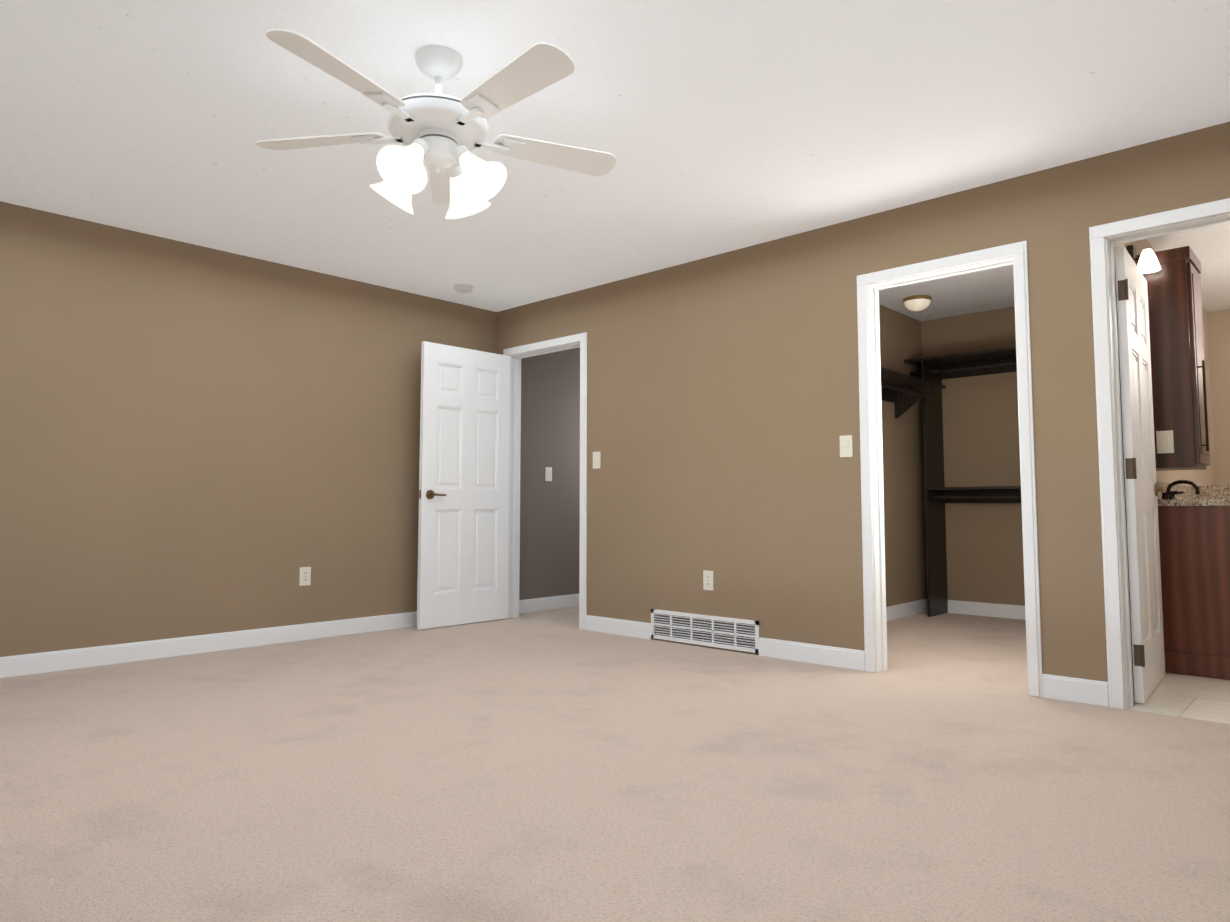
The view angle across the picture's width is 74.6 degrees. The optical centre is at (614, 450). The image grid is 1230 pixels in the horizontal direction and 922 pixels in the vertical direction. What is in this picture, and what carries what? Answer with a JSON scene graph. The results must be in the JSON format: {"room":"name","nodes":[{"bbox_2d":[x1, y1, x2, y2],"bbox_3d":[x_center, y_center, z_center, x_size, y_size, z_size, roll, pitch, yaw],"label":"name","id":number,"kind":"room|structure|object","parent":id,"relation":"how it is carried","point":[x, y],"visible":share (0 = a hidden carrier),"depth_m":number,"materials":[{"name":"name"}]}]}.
{"room":"empty bedroom","nodes":[
{"label":"empty bedroom","id":0,"kind":"room"},
{"bbox_2d":[0,201,579,656],"bbox_3d":[-1.592,0.021,5.678,0.120,2.425,8.040,-4,-5,43],"label":"wall","id":1,"kind":"structure","parent":0,"point":[195,440],"depth_m":4.76,"materials":[{"name":"brown paint"}]},
{"bbox_2d":[0,611,416,677],"bbox_3d":[-2.566,1.101,4.458,0.013,0.102,4.800,-4,-5,43],"label":"baseboard","id":2,"kind":"structure","parent":1,"relation":"attached to","point":[35,663],"depth_m":4.60,"materials":[{"name":"white wood"}]},
{"bbox_2d":[299,567,310,585],"bbox_3d":[-1.968,0.797,5.126,0.007,0.116,0.072,-4,-5,43],"label":"electrical outlet","id":3,"kind":"object","parent":1,"relation":"attached to","point":[305,576],"visible":1,"depth_m":5.12,"materials":[{"name":"beige plastic"}]},
{"bbox_2d":[545,467,551,480],"bbox_3d":[-0.548,0.195,6.692,0.010,0.116,0.072,-4,-5,43],"label":"light switch","id":4,"kind":"object","parent":1,"relation":"attached to","point":[548,473],"visible":1,"depth_m":6.69,"materials":[{"name":"beige plastic"}]},
{"bbox_2d":[519,594,578,612],"bbox_3d":[0.135,1.302,7.347,0.013,0.102,2.880,-4,-5,43],"label":"baseboard","id":5,"kind":"structure","parent":1,"relation":"attached to","point":[544,603],"depth_m":6.61,"materials":[{"name":"white wood"}]},
{"bbox_2d":[0,606,1229,921],"bbox_3d":[0.368,1.129,3.769,5.240,0.050,7.800,-4,-5,43],"label":"floor","id":6,"kind":"structure","parent":0,"point":[506,770],"depth_m":2.42,"materials":[{"name":"beige carpet"}]},
{"bbox_2d":[904,346,1020,616],"bbox_3d":[3.018,0.249,5.899,1.652,1.998,0.360,-4,-5,43],"label":"organizer","id":7,"kind":"object","parent":6,"relation":"on","point":[938,493],"visible":0.46,"depth_m":6.29,"materials":[{"name":"brown laminate"}]},
{"bbox_2d":[0,0,1229,311],"bbox_3d":[-0.655,-1.366,2.843,5.240,0.050,4.800,-4,-5,43],"label":"ceiling","id":8,"kind":"structure","parent":0,"point":[718,126],"depth_m":3.17,"materials":[{"name":"white paint"}]},
{"bbox_2d":[256,28,615,218],"bbox_3d":[-0.576,-1.088,2.709,1.236,0.523,1.272,-4,-5,43],"label":"ceiling fan","id":9,"kind":"object","parent":8,"relation":"hanging from","point":[439,134],"visible":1,"depth_m":2.67,"materials":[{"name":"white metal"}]},
{"bbox_2d":[453,284,473,292],"bbox_3d":[-1.056,-1.128,5.628,0.140,0.038,0.140,-4,-5,43],"label":"smoke detector","id":10,"kind":"object","parent":8,"relation":"attached to","point":[463,288],"visible":1,"depth_m":5.59,"materials":[{"name":"white plastic"}]},
{"bbox_2d":[496,122,1229,681],"bbox_3d":[0.923,-0.050,4.648,4.968,2.425,0.120,-4,-5,43],"label":"wall","id":11,"kind":"structure","parent":0,"point":[723,414],"depth_m":4.48,"materials":[{"name":"brown paint"}]},
{"bbox_2d":[417,341,509,629],"bbox_3d":[-1.076,0.247,5.859,0.135,1.988,0.786,-4,-5,43],"label":"entry door","id":12,"kind":"structure","parent":11,"relation":"in","point":[463,542],"depth_m":5.82,"materials":[{"name":"white wood"}]},
{"bbox_2d":[508,342,579,617],"bbox_3d":[-0.487,0.244,5.946,0.826,2.018,0.122,-4,-5,43],"label":"trim","id":13,"kind":"structure","parent":11,"relation":"attached to","point":[514,488],"depth_m":6.21,"materials":[{"name":"white wood"}]},
{"bbox_2d":[503,332,586,629],"bbox_3d":[-0.534,0.218,5.898,0.916,2.063,0.017,-4,-5,43],"label":"door frame","id":14,"kind":"structure","parent":11,"relation":"attached to","point":[581,338],"depth_m":5.61,"materials":[{"name":"white wood"}]},
{"bbox_2d":[593,451,599,468],"bbox_3d":[-0.128,0.064,5.533,0.072,0.116,0.010,-4,-5,43],"label":"light switch","id":15,"kind":"object","parent":11,"relation":"attached to","point":[596,460],"visible":1,"depth_m":5.53,"materials":[{"name":"beige plastic"}]},
{"bbox_2d":[586,615,651,639],"bbox_3d":[0.017,1.161,5.320,0.587,0.102,0.013,-4,-5,43],"label":"baseboard","id":16,"kind":"structure","parent":11,"relation":"attached to","point":[636,629],"depth_m":5.30,"materials":[{"name":"white wood"}]},
{"bbox_2d":[651,609,758,652],"bbox_3d":[0.524,1.077,4.852,0.800,0.180,0.012,-4,-5,43],"label":"floor vent","id":17,"kind":"object","parent":11,"relation":"attached to","point":[724,632],"visible":1,"depth_m":4.83,"materials":[{"name":"grey metal"}]},
{"bbox_2d":[703,570,713,589],"bbox_3d":[0.559,0.778,4.843,0.072,0.116,0.007,-4,-5,43],"label":"electrical outlet","id":18,"kind":"object","parent":11,"relation":"attached to","point":[707,580],"visible":1,"depth_m":4.84,"materials":[{"name":"beige plastic"}]},
{"bbox_2d":[758,637,864,670],"bbox_3d":[1.050,1.094,4.359,0.637,0.102,0.013,-4,-5,43],"label":"baseboard","id":19,"kind":"structure","parent":11,"relation":"attached to","point":[853,659],"depth_m":4.34,"materials":[{"name":"white wood"}]},
{"bbox_2d":[840,435,852,457],"bbox_3d":[1.223,-0.024,4.276,0.072,0.116,0.010,-4,-5,43],"label":"light switch","id":20,"kind":"object","parent":11,"relation":"attached to","point":[846,447],"visible":1,"depth_m":4.27,"materials":[{"name":"beige plastic"}]},
{"bbox_2d":[857,241,1042,696],"bbox_3d":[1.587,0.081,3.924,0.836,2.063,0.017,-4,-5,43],"label":"trim","id":21,"kind":"structure","parent":11,"relation":"attached to","point":[1017,251],"depth_m":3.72,"materials":[{"name":"white wood"}]},
{"bbox_2d":[1042,674,1108,706],"bbox_3d":[1.987,1.033,3.487,0.254,0.102,0.013,-4,-5,43],"label":"baseboard","id":22,"kind":"structure","parent":11,"relation":"attached to","point":[1084,691],"depth_m":3.48,"materials":[{"name":"white wood"}]},
{"bbox_2d":[1115,245,1166,702],"bbox_3d":[2.473,0.103,3.791,0.135,1.988,0.756,-3,-5,40],"label":"door","id":23,"kind":"structure","parent":11,"relation":"in","point":[1143,489],"depth_m":3.65,"materials":[{"name":"white wood"}]},
{"bbox_2d":[1089,198,1229,708],"bbox_3d":[2.402,0.028,3.166,0.886,2.063,0.017,-4,-5,43],"label":"door frame","id":24,"kind":"structure","parent":11,"relation":"attached to","point":[1098,234],"depth_m":3.43,"materials":[{"name":"white wood"}]},
{"bbox_2d":[1105,213,1229,708],"bbox_3d":[2.449,0.054,3.214,0.796,2.018,0.122,-4,-5,43],"label":"trim","id":25,"kind":"structure","parent":11,"relation":"attached to","point":[1111,242],"depth_m":3.44,"materials":[{"name":"white wood"}]},
{"bbox_2d":[879,304,926,606],"bbox_3d":[1.687,0.029,5.792,0.120,2.425,2.600,-4,-5,43],"label":"wall","id":26,"kind":"structure","parent":0,"point":[904,505],"depth_m":6.30,"materials":[{"name":"brown paint"}]},
{"bbox_2d":[886,599,927,620],"bbox_3d":[1.695,1.182,5.623,0.013,0.102,2.480,-4,-5,43],"label":"baseboard","id":27,"kind":"structure","parent":26,"relation":"attached to","point":[898,611],"depth_m":6.19,"materials":[{"name":"white wood"}]},
{"bbox_2d":[881,367,945,418],"bbox_3d":[1.795,-0.412,5.603,0.330,0.240,1.766,-4,-5,43],"label":"shelf","id":28,"kind":"object","parent":26,"relation":"attached to","point":[904,393],"visible":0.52,"depth_m":6.05,"materials":[{"name":"brown laminate"}]},
{"bbox_2d":[879,264,1014,320],"bbox_3d":[2.297,-1.200,5.225,1.660,0.050,2.480,-4,-5,43],"label":"ceiling","id":29,"kind":"structure","parent":0,"point":[977,291],"depth_m":5.83,"materials":[{"name":"white paint"}]},
{"bbox_2d":[903,295,931,310],"bbox_3d":[2.229,-1.077,5.952,0.200,0.094,0.200,-4,-5,43],"label":"closet ceiling light","id":30,"kind":"object","parent":29,"relation":"attached to","point":[917,302],"visible":1,"depth_m":5.89,"materials":[{"name":"white glass"}]},
{"bbox_2d":[921,307,1024,605],"bbox_3d":[3.184,0.050,6.091,1.660,2.425,0.120,-4,-5,43],"label":"wall","id":31,"kind":"structure","parent":0,"point":[984,550],"depth_m":6.31,"materials":[{"name":"brown paint"}]},
{"bbox_2d":[948,600,1025,619],"bbox_3d":[3.139,1.206,5.962,1.634,0.102,0.013,-4,-5,43],"label":"baseboard","id":32,"kind":"structure","parent":31,"relation":"attached to","point":[989,609],"depth_m":6.21,"materials":[{"name":"white wood"}]},
{"bbox_2d":[1114,239,1215,681],"bbox_3d":[3.415,-0.023,5.037,0.120,2.425,3.850,-4,-5,43],"label":"wall","id":33,"kind":"structure","parent":0,"point":[1206,477],"depth_m":5.58,"materials":[{"name":"brown paint"}]},
{"bbox_2d":[1126,245,1160,273],"bbox_3d":[2.750,-1.002,4.192,0.141,0.140,0.112,-4,-5,43],"label":"sconce","id":34,"kind":"object","parent":33,"relation":"attached to","point":[1148,262],"visible":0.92,"depth_m":4.17,"materials":[{"name":"white glass"}]},
{"bbox_2d":[1137,246,1209,470],"bbox_3d":[2.983,-0.468,4.297,0.289,1.130,0.389,-4,-5,43],"label":"tower cabinet","id":35,"kind":"object","parent":33,"relation":"attached to","point":[1180,417],"visible":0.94,"depth_m":4.15,"materials":[{"name":"brown wood"}]},
{"bbox_2d":[1157,482,1192,499],"bbox_3d":[3.273,0.243,4.757,0.020,0.100,1.565,-4,-5,43],"label":"backsplash","id":36,"kind":"structure","parent":33,"relation":"attached to","point":[1174,491],"depth_m":4.62,"materials":[{"name":"beige stone"}]},
{"bbox_2d":[1193,484,1229,499],"bbox_3d":[3.981,0.271,5.152,0.475,0.100,0.020,-4,-5,43],"label":"backsplash","id":37,"kind":"structure","parent":33,"relation":"attached to","point":[1199,492],"depth_m":5.22,"materials":[{"name":"beige stone"}]},
{"bbox_2d":[1127,672,1229,723],"bbox_3d":[4.145,1.153,4.108,2.100,0.050,3.850,-4,-5,43],"label":"floor","id":38,"kind":"structure","parent":0,"point":[1194,694],"depth_m":3.53,"materials":[{"name":"tile"}]},
{"bbox_2d":[1158,508,1229,679],"bbox_3d":[3.057,0.706,4.154,0.482,0.843,0.388,-4,-5,43],"label":"base cabinet","id":39,"kind":"object","parent":38,"relation":"on","point":[1194,530],"depth_m":4.03,"materials":[{"name":"brown wood"}]},
{"bbox_2d":[1157,500,1229,507],"bbox_3d":[3.447,0.298,4.591,0.495,0.032,1.565,-4,-5,43],"label":"countertop","id":40,"kind":"structure","parent":39,"relation":"on","point":[1161,503],"depth_m":4.04,"materials":[{"name":"beige stone"}]},
{"bbox_2d":[1146,223,1229,312],"bbox_3d":[4.186,-1.263,4.320,2.100,0.050,3.730,-4,-5,43],"label":"ceiling","id":41,"kind":"structure","parent":0,"point":[1210,246],"depth_m":4.90,"materials":[{"name":"white paint"}]},
{"bbox_2d":[1207,310,1229,485],"bbox_3d":[5.543,0.016,5.601,2.220,2.425,0.120,-4,-5,43],"label":"wall","id":42,"kind":"structure","parent":0,"point":[1218,322],"depth_m":6.31,"materials":[{"name":"brown paint"}]}
]}

